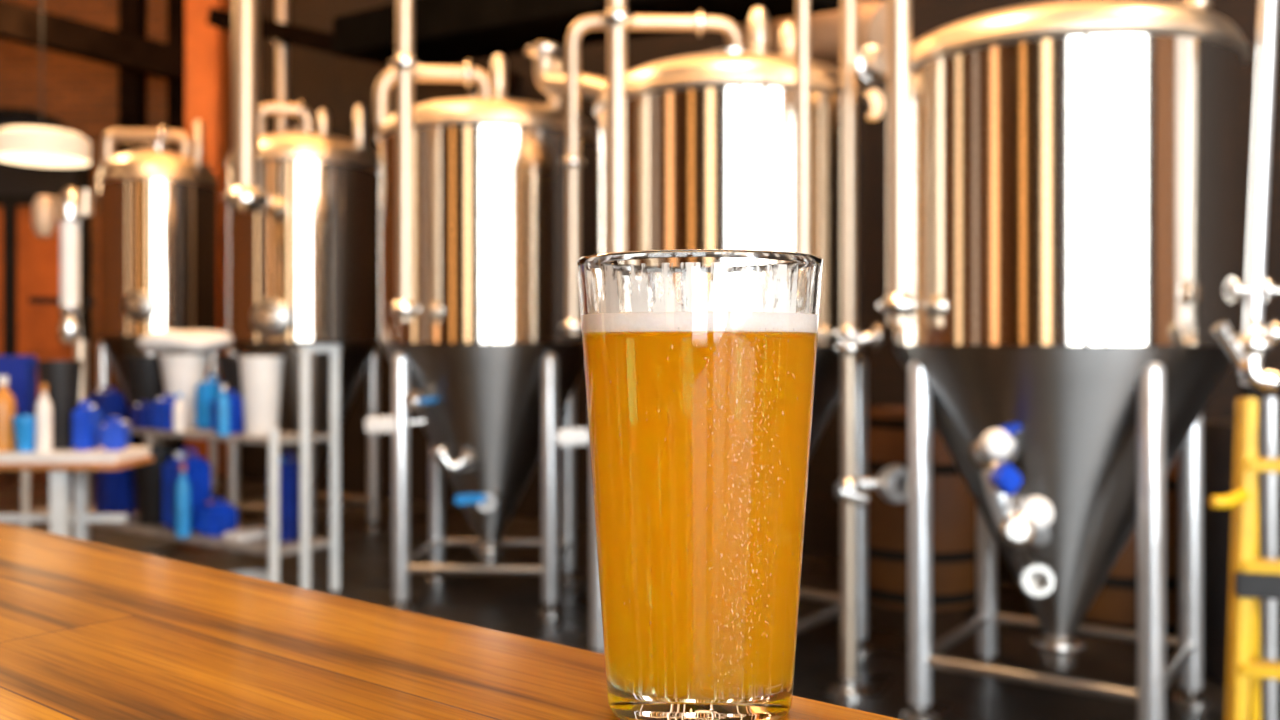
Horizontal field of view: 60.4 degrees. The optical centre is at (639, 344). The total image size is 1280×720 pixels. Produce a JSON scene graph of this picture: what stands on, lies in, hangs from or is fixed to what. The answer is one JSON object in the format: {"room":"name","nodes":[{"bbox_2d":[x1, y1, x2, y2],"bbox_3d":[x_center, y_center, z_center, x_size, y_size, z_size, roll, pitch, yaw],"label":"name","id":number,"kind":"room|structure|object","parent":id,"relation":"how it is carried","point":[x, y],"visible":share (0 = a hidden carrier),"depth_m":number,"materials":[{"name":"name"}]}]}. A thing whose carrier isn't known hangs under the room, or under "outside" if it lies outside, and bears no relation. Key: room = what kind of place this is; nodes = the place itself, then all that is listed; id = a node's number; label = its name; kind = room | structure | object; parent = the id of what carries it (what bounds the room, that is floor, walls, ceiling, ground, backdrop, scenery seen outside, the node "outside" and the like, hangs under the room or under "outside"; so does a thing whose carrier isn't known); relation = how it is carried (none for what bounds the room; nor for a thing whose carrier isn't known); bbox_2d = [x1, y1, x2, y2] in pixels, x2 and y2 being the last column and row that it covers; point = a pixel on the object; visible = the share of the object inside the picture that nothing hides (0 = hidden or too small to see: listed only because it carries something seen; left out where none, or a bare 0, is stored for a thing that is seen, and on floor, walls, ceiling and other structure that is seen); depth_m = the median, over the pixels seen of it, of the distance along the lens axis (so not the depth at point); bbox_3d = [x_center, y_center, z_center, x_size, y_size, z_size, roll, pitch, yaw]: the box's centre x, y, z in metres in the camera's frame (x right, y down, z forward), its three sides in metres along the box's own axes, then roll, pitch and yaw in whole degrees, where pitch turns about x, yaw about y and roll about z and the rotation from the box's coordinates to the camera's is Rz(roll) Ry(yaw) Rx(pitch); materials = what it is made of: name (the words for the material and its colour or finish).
{"room":"processing plant","nodes":[
{"label":"processing plant","id":0,"kind":"room"},
{"bbox_2d":[0,0,166,395],"bbox_3d":[-6.248,-1.720,10.700,3.504,5.800,0.200,0,0,0],"label":"wall","id":1,"kind":"structure","parent":0,"point":[83,94],"depth_m":10.60,"materials":[{"name":"orange brick"}]},
{"bbox_2d":[0,107,90,401],"bbox_3d":[-6.013,-0.541,10.525,1.465,3.442,0.110,0,0,0],"label":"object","id":2,"kind":"structure","parent":1,"relation":"in","point":[29,262],"depth_m":10.52,"materials":[{"name":"paint"}]},
{"bbox_2d":[119,0,146,445],"bbox_3d":[-4.793,-1.720,10.400,0.170,5.800,0.200,0,0,0],"label":"trim","id":3,"kind":"structure","parent":1,"relation":"attached to","point":[132,13],"depth_m":10.30,"materials":[{"name":"metal"}]},
{"bbox_2d":[332,0,840,65],"bbox_3d":[-0.564,-1.726,5.750,0.550,0.724,3.780,0,0,-39],"label":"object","id":4,"kind":"object","parent":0,"point":[445,31],"visible":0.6,"depth_m":5.70,"materials":[{"name":"black"}]},
{"bbox_2d":[0,470,1279,719],"bbox_3d":[0.000,1.230,2.800,16.600,0.100,16.200,0,0,0],"label":"floor","id":5,"kind":"structure","parent":0,"point":[507,603],"depth_m":4.89,"materials":[{"name":"concrete"}]},
{"bbox_2d":[29,187,95,540],"bbox_3d":[-2.691,0.223,5.150,0.386,1.915,0.240,0,0,0],"label":"pipe","id":6,"kind":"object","parent":5,"relation":"on","point":[72,205],"depth_m":5.12,"materials":[{"name":"silver metal"}]},
{"bbox_2d":[0,446,153,540],"bbox_3d":[-2.920,0.802,4.460,1.760,0.755,0.320,0,0,0],"label":"work table","id":7,"kind":"object","parent":5,"relation":"on","point":[59,463],"visible":0.59,"depth_m":4.34,"materials":[{"name":"silver metal"}]},
{"bbox_2d":[0,376,15,451],"bbox_3d":[-2.548,0.274,4.400,0.090,0.300,0.090,0,0,0],"label":"plastic bottle","id":8,"kind":"object","parent":7,"relation":"on","point":[7,401],"visible":0.98,"depth_m":4.37,"materials":[{"name":"orange plastic"}]},
{"bbox_2d":[0,355,36,447],"bbox_3d":[-2.625,0.234,4.555,0.220,0.380,0.090,0,0,0],"label":"plastic tub","id":9,"kind":"object","parent":7,"relation":"on","point":[21,370],"visible":0.56,"depth_m":4.51,"materials":[{"name":"blue plastic"}]},
{"bbox_2d":[12,415,34,451],"bbox_3d":[-2.449,0.354,4.395,0.106,0.140,0.106,0,0,0],"label":"plastic bucket","id":10,"kind":"object","parent":7,"relation":"on","point":[24,425],"visible":0.84,"depth_m":4.36,"materials":[{"name":"blue plastic"}]},
{"bbox_2d":[35,384,52,451],"bbox_3d":[-2.368,0.289,4.370,0.060,0.270,0.060,0,0,0],"label":"plastic bottle","id":11,"kind":"object","parent":7,"relation":"on","point":[43,411],"visible":1,"depth_m":4.35,"materials":[{"name":"white plastic"}]},
{"bbox_2d":[36,360,82,449],"bbox_3d":[-2.373,0.244,4.500,0.170,0.360,0.170,0,0,0],"label":"plastic tub","id":12,"kind":"object","parent":7,"relation":"on","point":[62,377],"visible":0.77,"depth_m":4.45,"materials":[{"name":"black plastic"}]},
{"bbox_2d":[72,400,100,449],"bbox_3d":[-2.247,0.325,4.470,0.070,0.199,0.120,0,0,0],"label":"canister","id":13,"kind":"object","parent":7,"relation":"on","point":[86,422],"visible":1,"depth_m":4.42,"materials":[{"name":"blue plastic"}]},
{"bbox_2d":[101,417,130,449],"bbox_3d":[-2.129,0.359,4.470,0.090,0.130,0.120,0,0,-11],"label":"canister","id":14,"kind":"object","parent":7,"relation":"on","point":[116,435],"visible":1,"depth_m":4.42,"materials":[{"name":"blue plastic"}]},
{"bbox_2d":[95,120,220,498],"bbox_3d":[-3.760,-0.277,8.600,0.876,2.915,0.876,0,0,38],"label":"fermenter","id":15,"kind":"object","parent":5,"relation":"on","point":[157,204],"visible":0.62,"depth_m":8.27,"materials":[{"name":"metal"}]},
{"bbox_2d":[21,341,343,590],"bbox_3d":[-2.476,0.581,5.776,2.278,1.198,0.399,0,0,34],"label":"rack","id":16,"kind":"object","parent":5,"relation":"on","point":[270,546],"visible":0.71,"depth_m":5.26,"materials":[{"name":"metal"}]},
{"bbox_2d":[88,387,125,423],"bbox_3d":[-2.956,0.331,6.103,0.180,0.199,0.140,0,0,34],"label":"canister","id":17,"kind":"object","parent":16,"relation":"on","point":[111,404],"visible":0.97,"depth_m":6.05,"materials":[{"name":"blue plastic"}]},
{"bbox_2d":[96,466,137,517],"bbox_3d":[-2.844,0.756,5.984,0.160,0.367,0.180,0,0,34],"label":"canister","id":18,"kind":"object","parent":16,"relation":"on","point":[115,489],"visible":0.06,"depth_m":5.92,"materials":[{"name":"blue plastic"}]},
{"bbox_2d":[130,401,153,428],"bbox_3d":[-2.574,0.361,5.706,0.140,0.140,0.090,0,0,34],"label":"canister","id":19,"kind":"object","parent":16,"relation":"on","point":[140,414],"visible":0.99,"depth_m":5.66,"materials":[{"name":"blue plastic"}]},
{"bbox_2d":[122,356,164,408],"bbox_3d":[-2.669,0.245,5.992,0.276,0.370,0.276,0,0,0],"label":"plastic tub","id":20,"kind":"object","parent":16,"relation":"on","point":[144,376],"visible":0.44,"depth_m":5.89,"materials":[{"name":"black plastic"}]},
{"bbox_2d":[134,445,182,524],"bbox_3d":[-2.560,0.740,5.832,0.254,0.400,0.254,0,0,0],"label":"plastic tub","id":21,"kind":"object","parent":16,"relation":"on","point":[148,476],"visible":0.63,"depth_m":5.74,"materials":[{"name":"black plastic"}]},
{"bbox_2d":[152,394,176,430],"bbox_3d":[-2.400,0.341,5.588,0.160,0.179,0.090,0,0,34],"label":"canister","id":22,"kind":"object","parent":16,"relation":"on","point":[162,408],"visible":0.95,"depth_m":5.54,"materials":[{"name":"blue plastic"}]},
{"bbox_2d":[173,393,184,431],"bbox_3d":[-2.290,0.336,5.466,0.056,0.190,0.056,0,0,0],"label":"plastic bottle","id":23,"kind":"object","parent":16,"relation":"on","point":[179,407],"visible":1,"depth_m":5.45,"materials":[{"name":"white plastic"}]},
{"bbox_2d":[29,504,329,555],"bbox_3d":[-2.484,0.955,5.781,2.196,0.030,0.330,0,0,34],"label":"shelf","id":24,"kind":"object","parent":16,"relation":"attached to","point":[256,546],"depth_m":5.37,"materials":[{"name":"metal"}]},
{"bbox_2d":[175,463,190,536],"bbox_3d":[-2.246,0.759,5.406,0.070,0.360,0.070,0,0,0],"label":"plastic bottle","id":25,"kind":"object","parent":16,"relation":"on","point":[183,491],"visible":1,"depth_m":5.38,"materials":[{"name":"blue plastic"}]},
{"bbox_2d":[159,354,210,426],"bbox_3d":[-2.405,0.240,5.811,0.254,0.380,0.254,0,0,0],"label":"plastic bucket","id":26,"kind":"object","parent":16,"relation":"on","point":[182,373],"visible":0.76,"depth_m":5.73,"materials":[{"name":"white plastic"}]},
{"bbox_2d":[137,330,233,351],"bbox_3d":[-2.408,-0.021,5.820,0.487,0.118,0.300,0,0,0],"label":"sack","id":27,"kind":"object","parent":26,"relation":"on","point":[166,340],"visible":1,"depth_m":5.71,"materials":[{"name":"white plastic"}]},
{"bbox_2d":[163,447,210,530],"bbox_3d":[-2.315,0.731,5.623,0.200,0.417,0.180,0,0,34],"label":"canister","id":28,"kind":"object","parent":16,"relation":"on","point":[198,472],"visible":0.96,"depth_m":5.57,"materials":[{"name":"blue plastic"}]},
{"bbox_2d":[196,375,221,429],"bbox_3d":[-2.200,0.291,5.650,0.100,0.278,0.140,0,0,34],"label":"bottle","id":29,"kind":"object","parent":16,"relation":"on","point":[206,392],"visible":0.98,"depth_m":5.59,"materials":[{"name":"blue plastic"}]},
{"bbox_2d":[101,420,329,444],"bbox_3d":[-2.484,0.445,5.781,2.196,0.028,0.330,0,0,34],"label":"shelf","id":30,"kind":"object","parent":16,"relation":"attached to","point":[285,437],"depth_m":5.30,"materials":[{"name":"metal"}]},
{"bbox_2d":[196,498,236,535],"bbox_3d":[-2.105,0.850,5.471,0.150,0.179,0.160,0,0,34],"label":"canister","id":31,"kind":"object","parent":16,"relation":"on","point":[217,517],"visible":1,"depth_m":5.42,"materials":[{"name":"blue plastic"}]},
{"bbox_2d":[217,385,229,435],"bbox_3d":[-1.988,0.310,5.251,0.056,0.240,0.056,0,0,0],"label":"plastic bottle","id":32,"kind":"object","parent":16,"relation":"on","point":[223,405],"visible":1,"depth_m":5.23,"materials":[{"name":"blue plastic"}]},
{"bbox_2d":[211,390,244,432],"bbox_3d":[-2.022,0.326,5.414,0.150,0.209,0.130,0,0,34],"label":"canister","id":33,"kind":"object","parent":16,"relation":"on","point":[237,425],"visible":0.65,"depth_m":5.38,"materials":[{"name":"blue plastic"}]},
{"bbox_2d":[216,355,273,430],"bbox_3d":[-2.012,0.240,5.606,0.276,0.380,0.276,0,0,0],"label":"plastic tub","id":34,"kind":"object","parent":16,"relation":"on","point":[229,365],"visible":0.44,"depth_m":5.50,"materials":[{"name":"plastic"}]},
{"bbox_2d":[223,527,267,541],"bbox_3d":[-1.901,0.921,5.361,0.140,0.035,0.220,0,0,34],"label":"folded cloth","id":35,"kind":"object","parent":16,"relation":"on","point":[256,532],"visible":0.82,"depth_m":5.30,"materials":[{"name":"white fabric"}]},
{"bbox_2d":[238,356,284,434],"bbox_3d":[-1.827,0.243,5.310,0.212,0.375,0.212,0,0,0],"label":"plastic bucket","id":36,"kind":"object","parent":16,"relation":"on","point":[261,376],"visible":0.89,"depth_m":5.24,"materials":[{"name":"white plastic"}]},
{"bbox_2d":[279,451,299,541],"bbox_3d":[-1.704,0.726,5.312,0.120,0.427,0.160,0,0,34],"label":"canister","id":37,"kind":"object","parent":16,"relation":"on","point":[289,472],"visible":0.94,"depth_m":5.26,"materials":[{"name":"blue plastic"}]},
{"bbox_2d":[231,570,267,579],"bbox_3d":[-1.890,1.136,5.324,0.232,0.078,0.232,0,0,0],"label":"hose","id":38,"kind":"object","parent":5,"relation":"on","point":[261,574],"visible":0.16,"depth_m":5.39,"materials":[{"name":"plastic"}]},
{"bbox_2d":[271,0,290,455],"bbox_3d":[-2.734,-1.720,8.400,0.162,5.800,0.162,0,0,0],"label":"pipe","id":39,"kind":"object","parent":5,"relation":"on","point":[281,5],"visible":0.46,"depth_m":8.36,"materials":[{"name":"silver metal"}]},
{"bbox_2d":[226,100,382,536],"bbox_3d":[-2.102,-0.164,6.888,0.927,2.688,0.933,0,0,43],"label":"fermenter","id":40,"kind":"object","parent":5,"relation":"on","point":[304,266],"visible":0.8,"depth_m":6.55,"materials":[{"name":"metal"}]},
{"bbox_2d":[0,522,901,719],"bbox_3d":[-0.747,0.655,0.607,3.600,1.050,0.660,0,0,37],"label":"countertop","id":41,"kind":"structure","parent":5,"relation":"on","point":[89,630],"depth_m":0.46,"materials":[{"name":"brown wood"}]},
{"bbox_2d":[577,249,823,719],"bbox_3d":[0.021,0.050,0.393,0.088,0.160,0.088,0,0,10],"label":"pint glass","id":42,"kind":"object","parent":41,"relation":"on","point":[700,364],"visible":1,"depth_m":0.36,"materials":[{"name":"clear"}]},
{"bbox_2d":[365,54,597,615],"bbox_3d":[-0.710,-0.073,5.190,1.073,2.506,1.073,0,0,0],"label":"fermenter","id":43,"kind":"object","parent":5,"relation":"on","point":[490,177],"visible":0.94,"depth_m":4.81,"materials":[{"name":"metal"}]},
{"bbox_2d":[472,543,506,564],"bbox_3d":[-0.710,0.985,5.190,0.162,0.110,0.162,0,0,0],"label":"outlet","id":44,"kind":"object","parent":43,"relation":"attached to","point":[489,553],"depth_m":5.14,"materials":[{"name":"metal"}]},
{"bbox_2d":[556,7,872,654],"bbox_3d":[0.341,-0.035,4.172,1.050,2.430,1.040,0,0,29],"label":"fermenter","id":45,"kind":"object","parent":5,"relation":"on","point":[711,135],"visible":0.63,"depth_m":3.75,"materials":[{"name":"metal"}]},
{"bbox_2d":[524,42,607,100],"bbox_3d":[-0.287,-1.123,4.585,0.509,0.318,0.178,0,0,44],"label":"pipe","id":46,"kind":"object","parent":45,"relation":"attached to","point":[545,55],"visible":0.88,"depth_m":4.63,"materials":[{"name":"metal"}]},
{"bbox_2d":[725,0,886,62],"bbox_3d":[0.776,-1.411,4.950,0.260,0.466,0.945,0,0,-38],"label":"ceiling pipe","id":47,"kind":"object","parent":45,"relation":"attached to","point":[825,28],"visible":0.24,"depth_m":4.70,"materials":[{"name":"silver metal"}]},
{"bbox_2d":[828,0,907,698],"bbox_3d":[0.785,-1.720,3.740,0.290,5.800,0.140,0,0,0],"label":"pipe","id":48,"kind":"object","parent":5,"relation":"on","point":[850,489],"visible":0.97,"depth_m":3.71,"materials":[{"name":"silver metal"}]},
{"bbox_2d":[868,406,976,610],"bbox_3d":[1.300,0.740,5.150,0.680,0.880,0.680,0,0,0],"label":"wooden barrel","id":49,"kind":"object","parent":5,"relation":"on","point":[954,507],"visible":0.36,"depth_m":4.87,"materials":[{"name":"brown wood"}]},
{"bbox_2d":[892,0,1249,719],"bbox_3d":[1.350,0.028,3.548,1.082,2.304,1.085,0,0,0],"label":"fermenter","id":50,"kind":"object","parent":5,"relation":"on","point":[1077,166],"visible":0.97,"depth_m":3.13,"materials":[{"name":"metal"}]},
{"bbox_2d":[852,46,886,82],"bbox_3d":[0.753,-0.910,3.552,0.117,0.122,0.236,0,0,0],"label":"pipe","id":51,"kind":"object","parent":50,"relation":"attached to","point":[870,63],"visible":0.94,"depth_m":3.55,"materials":[{"name":"metal"}]},
{"bbox_2d":[1032,633,1084,671],"bbox_3d":[1.350,0.985,3.550,0.162,0.110,0.162,0,0,0],"label":"outlet","id":52,"kind":"object","parent":50,"relation":"attached to","point":[1058,651],"depth_m":3.51,"materials":[{"name":"metal"}]},
{"bbox_2d":[1080,455,1177,642],"bbox_3d":[2.020,0.740,4.620,0.680,0.880,0.680,0,0,0],"label":"wooden barrel","id":53,"kind":"object","parent":5,"relation":"on","point":[1114,605],"visible":0.11,"depth_m":4.32,"materials":[{"name":"brown wood"}]},
{"bbox_2d":[1203,419,1279,696],"bbox_3d":[2.270,0.730,3.920,0.540,0.900,0.540,0,0,0],"label":"drum","id":54,"kind":"object","parent":5,"relation":"on","point":[1218,434],"visible":0.38,"depth_m":3.84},
{"bbox_2d":[1209,397,1279,719],"bbox_3d":[1.698,0.657,2.742,0.535,1.050,0.247,0,0,18],"label":"step ladder","id":55,"kind":"object","parent":5,"relation":"on","point":[1253,578],"visible":1,"depth_m":2.75,"materials":[{"name":"yellow metal"}]},
{"bbox_2d":[1211,0,1279,446],"bbox_3d":[1.727,-1.720,3.000,0.364,5.801,0.122,0,0,0],"label":"pipe manifold","id":56,"kind":"object","parent":5,"relation":"on","point":[1247,350],"visible":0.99,"depth_m":2.98,"materials":[{"name":"metal"}]},
{"bbox_2d":[1262,397,1277,719],"bbox_3d":[1.804,0.665,3.150,0.120,1.030,0.120,0,0,0],"label":"steel post","id":57,"kind":"object","parent":5,"relation":"on","point":[1269,404],"visible":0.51,"depth_m":3.13,"materials":[{"name":"silver metal"}]},
{"bbox_2d":[229,0,1279,585],"bbox_3d":[1.815,-1.720,5.553,16.162,5.800,0.200,0,0,39],"label":"wall","id":58,"kind":"structure","parent":0,"point":[336,85],"depth_m":7.14,"materials":[{"name":"brick"}]},
{"bbox_2d":[0,0,184,83],"bbox_3d":[-4.947,-2.688,9.650,2.068,0.594,0.200,0,0,-26],"label":"trim","id":59,"kind":"structure","parent":58,"relation":"attached to","point":[20,24],"depth_m":9.63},
{"bbox_2d":[167,0,184,446],"bbox_3d":[-4.340,-1.720,10.400,0.170,5.800,0.200,0,0,0],"label":"trim","id":60,"kind":"structure","parent":58,"relation":"attached to","point":[175,8],"depth_m":10.30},
{"bbox_2d":[185,0,228,477],"bbox_3d":[-3.870,-1.720,9.850,0.300,5.800,0.300,0,0,0],"label":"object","id":61,"kind":"structure","parent":58,"relation":"attached to","point":[206,46],"depth_m":9.70,"materials":[{"name":"orange metal"}]},
{"bbox_2d":[207,7,520,93],"bbox_3d":[-2.076,-2.176,8.100,2.722,0.885,0.140,0,0,22],"label":"trim","id":62,"kind":"structure","parent":58,"relation":"attached to","point":[308,38],"depth_m":8.23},
{"bbox_2d":[866,89,886,119],"bbox_3d":[1.240,-1.260,5.786,0.110,0.160,0.165,0,0,39],"label":"wall lamp","id":63,"kind":"object","parent":58,"relation":"attached to","point":[878,102],"visible":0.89,"depth_m":5.73,"materials":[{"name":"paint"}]},
{"bbox_3d":[0.000,-4.670,2.800,16.600,0.100,16.200,0,0,0],"label":"ceiling","id":64,"kind":"structure","parent":0,"visible":0},
{"bbox_2d":[0,0,90,166],"bbox_3d":[-5.056,-3.092,9.300,0.740,3.056,0.740,0,0,0],"label":"pendant lamp","id":65,"kind":"object","parent":64,"relation":"hanging from","point":[25,145],"visible":1,"depth_m":9.12,"materials":[{"name":"white metal"}]},
{"bbox_2d":[221,0,269,212],"bbox_3d":[-2.221,-2.688,6.200,0.259,3.865,0.259,0,0,0],"label":"pipe","id":66,"kind":"object","parent":64,"relation":"attached to","point":[245,194],"visible":1,"depth_m":6.14,"materials":[{"name":"silver metal"}]},
{"bbox_2d":[389,0,420,320],"bbox_3d":[-0.987,-2.360,4.620,0.130,4.520,0.130,0,0,0],"label":"pipe","id":67,"kind":"object","parent":64,"relation":"attached to","point":[404,63],"visible":1,"depth_m":4.59,"materials":[{"name":"silver metal"}]},
{"bbox_2d":[600,0,633,252],"bbox_3d":[-0.079,-2.370,3.780,0.115,4.500,0.115,0,0,0],"label":"pipe","id":68,"kind":"object","parent":64,"relation":"attached to","point":[616,18],"visible":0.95,"depth_m":3.75,"materials":[{"name":"silver metal"}]},
{"bbox_2d":[796,0,809,253],"bbox_3d":[0.511,-2.345,3.450,0.079,4.550,0.079,0,0,0],"label":"pipe","id":69,"kind":"object","parent":64,"relation":"attached to","point":[802,6],"visible":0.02,"depth_m":3.43,"materials":[{"name":"silver metal"}]},
{"bbox_2d":[877,0,920,324],"bbox_3d":[0.784,-2.340,3.330,0.130,4.560,0.130,0,0,0],"label":"pipe","id":70,"kind":"object","parent":64,"relation":"attached to","point":[898,305],"visible":1,"depth_m":3.30,"materials":[{"name":"silver metal"}]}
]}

